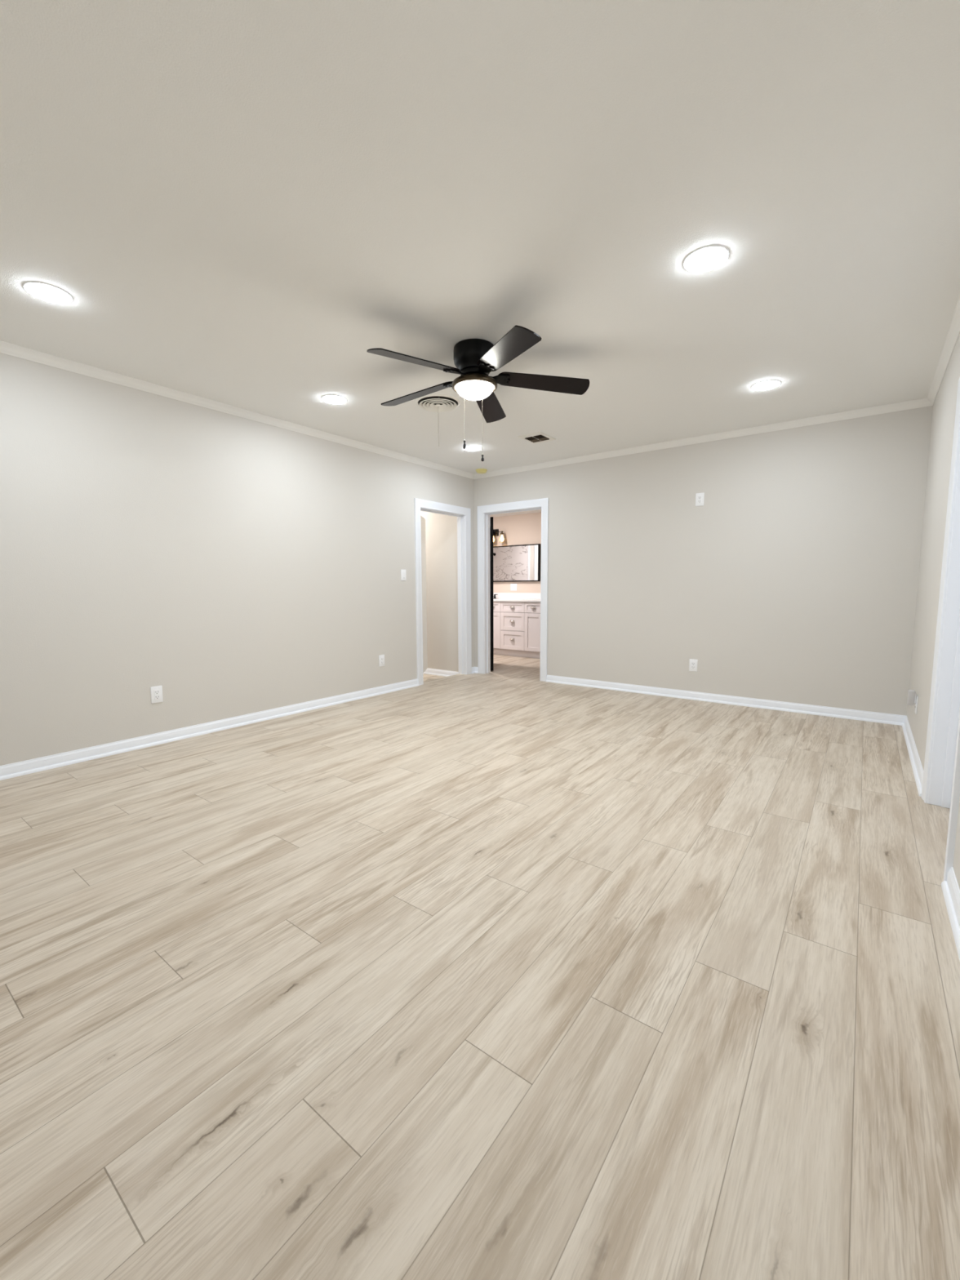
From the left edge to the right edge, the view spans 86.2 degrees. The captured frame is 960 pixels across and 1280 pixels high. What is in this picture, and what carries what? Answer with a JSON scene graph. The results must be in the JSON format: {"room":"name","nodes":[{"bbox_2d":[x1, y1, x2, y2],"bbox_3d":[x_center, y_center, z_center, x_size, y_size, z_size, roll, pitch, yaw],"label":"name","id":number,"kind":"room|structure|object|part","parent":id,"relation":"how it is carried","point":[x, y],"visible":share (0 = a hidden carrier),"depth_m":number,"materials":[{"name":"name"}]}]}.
{"room":"empty bedroom","nodes":[
{"label":"empty bedroom","id":0,"kind":"room"},
{"bbox_2d":[0,352,475,765],"bbox_3d":[-1.773,-0.506,4.233,0.120,2.560,5.520,4,7,37],"label":"wall","id":1,"kind":"structure","parent":0,"point":[233,566],"depth_m":3.63,"materials":[{"name":"white paint"}]},
{"bbox_2d":[150,685,163,703],"bbox_3d":[-2.251,0.380,3.573,0.009,0.117,0.074,4,7,37],"label":"wall outlet","id":2,"kind":"object","parent":1,"relation":"attached to","point":[156,691],"visible":1,"depth_m":3.57,"materials":[{"name":"white plastic"}]},
{"bbox_2d":[154,689,159,699],"bbox_3d":[-2.249,0.380,3.572,0.004,0.067,0.034,4,7,37],"label":"receptacle","id":3,"kind":"object","parent":2,"relation":"attached to","point":[157,692],"depth_m":3.57,"materials":[{"name":"grey plastic"}]},
{"bbox_2d":[0,666,475,780],"bbox_3d":[-1.673,0.608,4.354,0.027,0.078,5.400,4,7,37],"label":"baseboard","id":4,"kind":"structure","parent":1,"relation":"attached to","point":[43,763],"depth_m":3.69,"materials":[{"name":"white paint"}]},
{"bbox_2d":[378,654,384,666],"bbox_3d":[-1.000,0.210,5.232,0.009,0.117,0.074,4,7,37],"label":"wall outlet","id":5,"kind":"object","parent":1,"relation":"attached to","point":[381,658],"visible":1,"depth_m":5.22,"materials":[{"name":"white plastic"}]},
{"bbox_2d":[380,657,383,663],"bbox_3d":[-0.999,0.210,5.230,0.004,0.067,0.034,4,7,37],"label":"receptacle","id":6,"kind":"object","parent":5,"relation":"attached to","point":[381,658],"depth_m":5.23,"materials":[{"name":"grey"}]},
{"bbox_2d":[400,569,406,580],"bbox_3d":[-0.804,-0.683,5.406,0.010,0.117,0.074,4,7,37],"label":"light switch","id":7,"kind":"object","parent":1,"relation":"attached to","point":[403,574],"visible":1,"depth_m":5.40,"materials":[{"name":"white plastic"}]},
{"bbox_2d":[413,497,471,685],"bbox_3d":[-0.451,-0.508,5.989,0.139,2.107,0.958,4,7,37],"label":"hall doorway","id":8,"kind":"structure","parent":1,"relation":"in","point":[463,514],"depth_m":6.21,"materials":[{"name":"white paint"}]},
{"bbox_2d":[420,515,427,672],"bbox_3d":[-0.718,-0.531,6.103,0.047,1.880,0.761,0,6,3],"label":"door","id":9,"kind":"structure","parent":8,"relation":"attached to","point":[423,520],"depth_m":6.29,"materials":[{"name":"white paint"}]},
{"bbox_2d":[0,295,959,479],"bbox_3d":[-0.004,-1.629,2.853,4.224,0.052,5.400,4,7,37],"label":"crown molding","id":10,"kind":"structure","parent":1,"relation":"attached to","point":[6,348],"depth_m":3.98,"materials":[{"name":"white paint"}]},
{"bbox_2d":[422,673,444,681],"bbox_3d":[-1.714,0.633,5.833,1.600,0.120,3.100,4,7,37],"label":"floor","id":11,"kind":"structure","parent":0,"point":[426,677],"depth_m":6.65,"materials":[{"name":"beige wood"}]},
{"bbox_2d":[420,511,458,671],"bbox_3d":[-0.818,-0.761,6.911,1.580,2.620,0.070,4,7,37],"label":"wall","id":12,"kind":"structure","parent":0,"point":[441,530],"depth_m":6.64,"materials":[{"name":"white paint"}]},
{"bbox_2d":[422,667,458,676],"bbox_3d":[-0.842,0.408,6.995,1.580,0.078,0.027,4,7,37],"label":"baseboard","id":13,"kind":"structure","parent":12,"relation":"attached to","point":[428,671],"depth_m":6.76,"materials":[{"name":"white paint"}]},
{"bbox_2d":[0,654,959,1279],"bbox_3d":[-0.570,0.651,4.847,7.510,0.120,7.600,4,7,37],"label":"floor","id":14,"kind":"structure","parent":0,"point":[505,972],"depth_m":1.36,"materials":[{"name":"beige wood"}]},
{"bbox_2d":[493,600,540,658],"bbox_3d":[0.475,-0.200,8.251,1.496,0.854,0.576,4,7,37],"label":"vanity cabinet","id":15,"kind":"object","parent":14,"relation":"on","point":[516,624],"visible":0.58,"depth_m":7.87,"materials":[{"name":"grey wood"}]},
{"bbox_3d":[0.203,-0.528,8.109,0.302,0.160,0.021,4,7,37],"label":"drawer","id":16,"kind":"part","parent":15,"relation":"part of","materials":[{"name":"white paint"}]},
{"bbox_3d":[0.205,-0.158,8.148,0.302,0.574,0.021,4,7,37],"label":"door","id":17,"kind":"part","parent":15,"relation":"part of","materials":[{"name":"white paint"}]},
{"bbox_3d":[0.504,0.005,7.940,0.436,0.290,0.021,4,7,37],"label":"drawer","id":18,"kind":"part","parent":15,"relation":"part of","materials":[{"name":"white paint"}]},
{"bbox_3d":[0.502,-0.284,7.910,0.436,0.278,0.021,4,7,37],"label":"drawer","id":19,"kind":"part","parent":15,"relation":"part of","materials":[{"name":"white paint"}]},
{"bbox_3d":[0.501,-0.506,7.887,0.436,0.160,0.021,4,7,37],"label":"drawer","id":20,"kind":"part","parent":15,"relation":"part of","materials":[{"name":"white paint"}]},
{"bbox_2d":[493,598,540,601],"bbox_3d":[0.465,-0.641,8.218,1.545,0.028,0.567,4,7,37],"label":"countertop","id":21,"kind":"structure","parent":15,"relation":"on","point":[494,599],"depth_m":7.96,"materials":[{"name":"white stone"}]},
{"bbox_3d":[0.801,-0.114,7.703,0.302,0.574,0.021,4,7,37],"label":"door","id":22,"kind":"part","parent":15,"relation":"part of","materials":[{"name":"white paint"}]},
{"bbox_3d":[0.799,-0.484,7.664,0.302,0.160,0.021,4,7,37],"label":"drawer","id":23,"kind":"part","parent":15,"relation":"part of","materials":[{"name":"white paint"}]},
{"bbox_2d":[0,0,959,474],"bbox_3d":[-0.041,-1.690,2.799,4.464,0.080,5.520,4,7,37],"label":"ceiling","id":24,"kind":"structure","parent":0,"point":[235,202],"depth_m":1.81,"materials":[{"name":"white paint"}]},
{"bbox_2d":[22,280,73,303],"bbox_3d":[-1.981,-1.589,2.356,0.180,0.012,0.180,4,7,37],"label":"recessed light","id":25,"kind":"object","parent":24,"relation":"in","point":[42,291],"visible":1,"depth_m":2.34,"materials":[{"name":"white plastic"}]},
{"bbox_2d":[320,394,346,404],"bbox_3d":[-1.054,-1.735,3.709,0.180,0.012,0.180,4,7,37],"label":"recessed light","id":26,"kind":"object","parent":24,"relation":"in","point":[330,398],"visible":1,"depth_m":3.69,"materials":[{"name":"white plastic"}]},
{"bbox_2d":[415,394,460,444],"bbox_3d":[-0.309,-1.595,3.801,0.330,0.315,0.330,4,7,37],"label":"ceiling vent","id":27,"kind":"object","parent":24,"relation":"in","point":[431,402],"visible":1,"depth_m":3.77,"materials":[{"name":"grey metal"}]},
{"bbox_2d":[464,445,481,450],"bbox_3d":[-0.075,-1.878,5.036,0.180,0.012,0.180,4,7,37],"label":"recessed light","id":28,"kind":"object","parent":24,"relation":"in","point":[468,447],"visible":0.87,"depth_m":5.01,"materials":[{"name":"white"}]},
{"bbox_2d":[366,324,589,461],"bbox_3d":[-0.068,-1.338,2.962,1.261,0.654,1.279,4,7,37],"label":"ceiling fan","id":29,"kind":"object","parent":24,"relation":"hanging from","point":[474,359],"visible":1,"depth_m":2.86,"materials":[{"name":"black metal"}]},
{"bbox_3d":[-0.330,-1.457,2.679,0.541,0.006,0.142,-11,25,-40],"label":"blade","id":30,"kind":"part","parent":29,"relation":"part of","materials":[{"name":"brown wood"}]},
{"bbox_3d":[-0.372,-1.506,3.142,0.541,0.006,0.142,-1,18,31],"label":"blade","id":31,"kind":"part","parent":29,"relation":"part of","materials":[{"name":"black wood"}]},
{"bbox_3d":[-0.087,-1.289,2.850,0.003,0.348,0.003,4,7,37],"label":"pull chain","id":32,"kind":"part","parent":29,"relation":"part of","materials":[{"name":"silver metal"}]},
{"bbox_3d":[0.058,-1.527,3.325,0.142,0.006,0.541,-13,-1,13],"label":"blade","id":33,"kind":"part","parent":29,"relation":"part of","materials":[{"name":"black wood"}]},
{"bbox_3d":[0.125,-1.448,2.576,0.142,0.006,0.541,12,5,-25],"label":"blade","id":34,"kind":"part","parent":29,"relation":"part of","materials":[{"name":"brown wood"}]},
{"bbox_3d":[0.365,-1.491,2.974,0.541,0.006,0.142,3,-8,-5],"label":"blade","id":35,"kind":"part","parent":29,"relation":"part of","materials":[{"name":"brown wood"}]},
{"bbox_2d":[475,468,487,473],"bbox_3d":[0.017,-1.964,5.984,0.134,0.040,0.134,4,7,37],"label":"smoke detector","id":36,"kind":"object","parent":24,"relation":"attached to","point":[478,470],"visible":1,"depth_m":5.94,"materials":[{"name":"yellow plastic"}]},
{"bbox_2d":[518,431,555,444],"bbox_3d":[0.523,-1.842,4.689,0.230,0.016,0.280,4,7,37],"label":"ceiling vent","id":37,"kind":"object","parent":24,"relation":"in","point":[539,437],"visible":1,"depth_m":4.67,"materials":[{"name":"white metal"}]},
{"bbox_2d":[682,244,729,272],"bbox_3d":[0.939,-1.578,2.133,0.180,0.012,0.180,4,7,37],"label":"recessed light","id":38,"kind":"object","parent":24,"relation":"in","point":[707,258],"visible":1,"depth_m":2.12,"materials":[{"name":"white plastic"}]},
{"bbox_2d":[751,379,781,391],"bbox_3d":[1.939,-1.723,3.479,0.180,0.012,0.180,4,7,37],"label":"recessed light","id":39,"kind":"object","parent":24,"relation":"in","point":[771,384],"visible":1,"depth_m":3.46,"materials":[{"name":"white plastic"}]},
{"bbox_2d":[489,509,541,517],"bbox_3d":[-0.113,-2.005,7.716,4.500,0.080,2.030,4,7,37],"label":"ceiling","id":40,"kind":"structure","parent":0,"point":[540,510],"depth_m":8.21,"materials":[{"name":"white paint"}]},
{"bbox_2d":[493,512,541,592],"bbox_3d":[0.471,-0.874,8.611,4.500,2.360,0.100,4,7,37],"label":"wall","id":41,"kind":"structure","parent":0,"point":[520,529],"depth_m":8.34,"materials":[{"name":"beige paint"}]},
{"bbox_2d":[493,528,505,543],"bbox_3d":[0.221,-1.730,8.559,0.480,0.235,0.135,4,7,37],"label":"vanity light","id":42,"kind":"object","parent":41,"relation":"attached to","point":[495,532],"visible":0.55,"depth_m":8.46,"materials":[{"name":"glass"}]},
{"bbox_2d":[493,533,495,543],"bbox_3d":[0.211,-1.707,8.548,0.100,0.192,0.100,4,7,37],"label":"socket","id":43,"kind":"object","parent":42,"relation":"attached to","point":[494,534],"depth_m":8.52,"materials":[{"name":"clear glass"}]},
{"bbox_2d":[498,530,505,542],"bbox_3d":[0.363,-1.696,8.434,0.100,0.192,0.100,4,7,37],"label":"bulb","id":44,"kind":"object","parent":42,"relation":"attached to","point":[502,540],"depth_m":8.40,"materials":[{"name":"glass"}]},
{"bbox_2d":[510,583,516,591],"bbox_3d":[0.556,-0.873,8.479,0.128,0.117,0.008,4,7,37],"label":"double switch plate","id":45,"kind":"object","parent":41,"relation":"attached to","point":[513,586],"visible":1,"depth_m":8.48,"materials":[{"name":"white plastic"}]},
{"bbox_2d":[493,543,540,582],"bbox_3d":[0.347,-1.269,8.571,1.492,0.589,0.045,4,7,37],"label":"wall mirror","id":46,"kind":"object","parent":41,"relation":"attached to","point":[521,562],"visible":0.6,"depth_m":8.36,"materials":[{"name":"black paint"}]},
{"bbox_2d":[493,592,540,599],"bbox_3d":[0.641,-0.724,8.422,1.516,0.098,0.017,4,7,37],"label":"backsplash","id":47,"kind":"structure","parent":41,"relation":"attached to","point":[500,595],"depth_m":8.42,"materials":[{"name":"white stone"}]},
{"bbox_2d":[474,405,933,715],"bbox_3d":[0.496,-0.706,6.045,7.624,2.560,0.120,4,7,37],"label":"wall","id":48,"kind":"structure","parent":0,"point":[794,579],"depth_m":4.57,"materials":[{"name":"white paint"}]},
{"bbox_2d":[489,516,493,671],"bbox_3d":[0.134,-0.605,6.842,0.135,1.933,0.766,-1,6,-3],"label":"door","id":49,"kind":"structure","parent":48,"relation":"in","point":[491,596],"depth_m":6.47,"materials":[{"name":"black paint"}]},
{"bbox_2d":[477,497,548,681],"bbox_3d":[0.403,-0.582,6.117,0.980,2.059,0.139,4,7,37],"label":"bathroom doorway","id":50,"kind":"structure","parent":48,"relation":"in","point":[484,512],"depth_m":6.24,"materials":[{"name":"white paint"}]},
{"bbox_2d":[475,666,906,725],"bbox_3d":[1.617,0.502,5.238,4.224,0.078,0.027,4,7,37],"label":"baseboard","id":51,"kind":"structure","parent":48,"relation":"attached to","point":[874,717],"depth_m":4.67,"materials":[{"name":"white paint"}]},
{"bbox_2d":[688,658,697,671],"bbox_3d":[2.039,0.242,4.903,0.074,0.117,0.009,4,7,37],"label":"wall outlet","id":52,"kind":"object","parent":48,"relation":"attached to","point":[693,663],"visible":1,"depth_m":4.90,"materials":[{"name":"white plastic"}]},
{"bbox_2d":[691,662,695,668],"bbox_3d":[2.038,0.242,4.902,0.034,0.067,0.004,4,7,37],"label":"receptacle","id":53,"kind":"object","parent":52,"relation":"attached to","point":[693,664],"depth_m":4.90,"materials":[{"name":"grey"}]},
{"bbox_2d":[695,492,704,506],"bbox_3d":[2.032,-1.299,4.742,0.074,0.117,0.009,4,7,37],"label":"wall outlet","id":54,"kind":"object","parent":48,"relation":"attached to","point":[700,497],"visible":1,"depth_m":4.74,"materials":[{"name":"white plastic"}]},
{"bbox_2d":[697,495,702,502],"bbox_3d":[2.030,-1.299,4.740,0.034,0.067,0.004,4,7,37],"label":"receptacle","id":55,"kind":"object","parent":54,"relation":"attached to","point":[700,497],"depth_m":4.74,"materials":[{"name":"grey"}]},
{"bbox_2d":[906,333,959,888],"bbox_3d":[1.702,-0.248,1.640,0.120,2.560,5.520,4,7,37],"label":"wall","id":56,"kind":"structure","parent":0,"point":[944,411],"depth_m":3.08,"materials":[{"name":"white paint"}]},
{"bbox_2d":[915,695,918,714],"bbox_3d":[2.847,0.422,3.349,0.009,0.117,0.074,4,7,37],"label":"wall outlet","id":57,"kind":"object","parent":56,"relation":"attached to","point":[917,697],"visible":1,"depth_m":3.32,"materials":[{"name":"white plastic"}]},
{"bbox_2d":[906,689,915,705],"bbox_3d":[2.827,0.377,3.359,0.040,0.096,0.052,4,7,37],"label":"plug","id":58,"kind":"object","parent":57,"relation":"attached to","point":[911,700],"visible":1,"depth_m":3.34,"materials":[{"name":"white plastic"}]},
{"bbox_2d":[902,715,959,960],"bbox_3d":[1.684,0.857,1.849,0.027,0.078,5.400,4,7,37],"label":"baseboard","id":59,"kind":"structure","parent":56,"relation":"attached to","point":[950,888],"depth_m":1.81,"materials":[{"name":"white paint"}]},
{"bbox_2d":[921,377,959,880],"bbox_3d":[2.036,-0.168,2.111,0.139,2.059,0.983,4,7,37],"label":"closet doorway","id":60,"kind":"structure","parent":56,"relation":"in","point":[941,772],"depth_m":2.47,"materials":[{"name":"white paint"}]}
]}

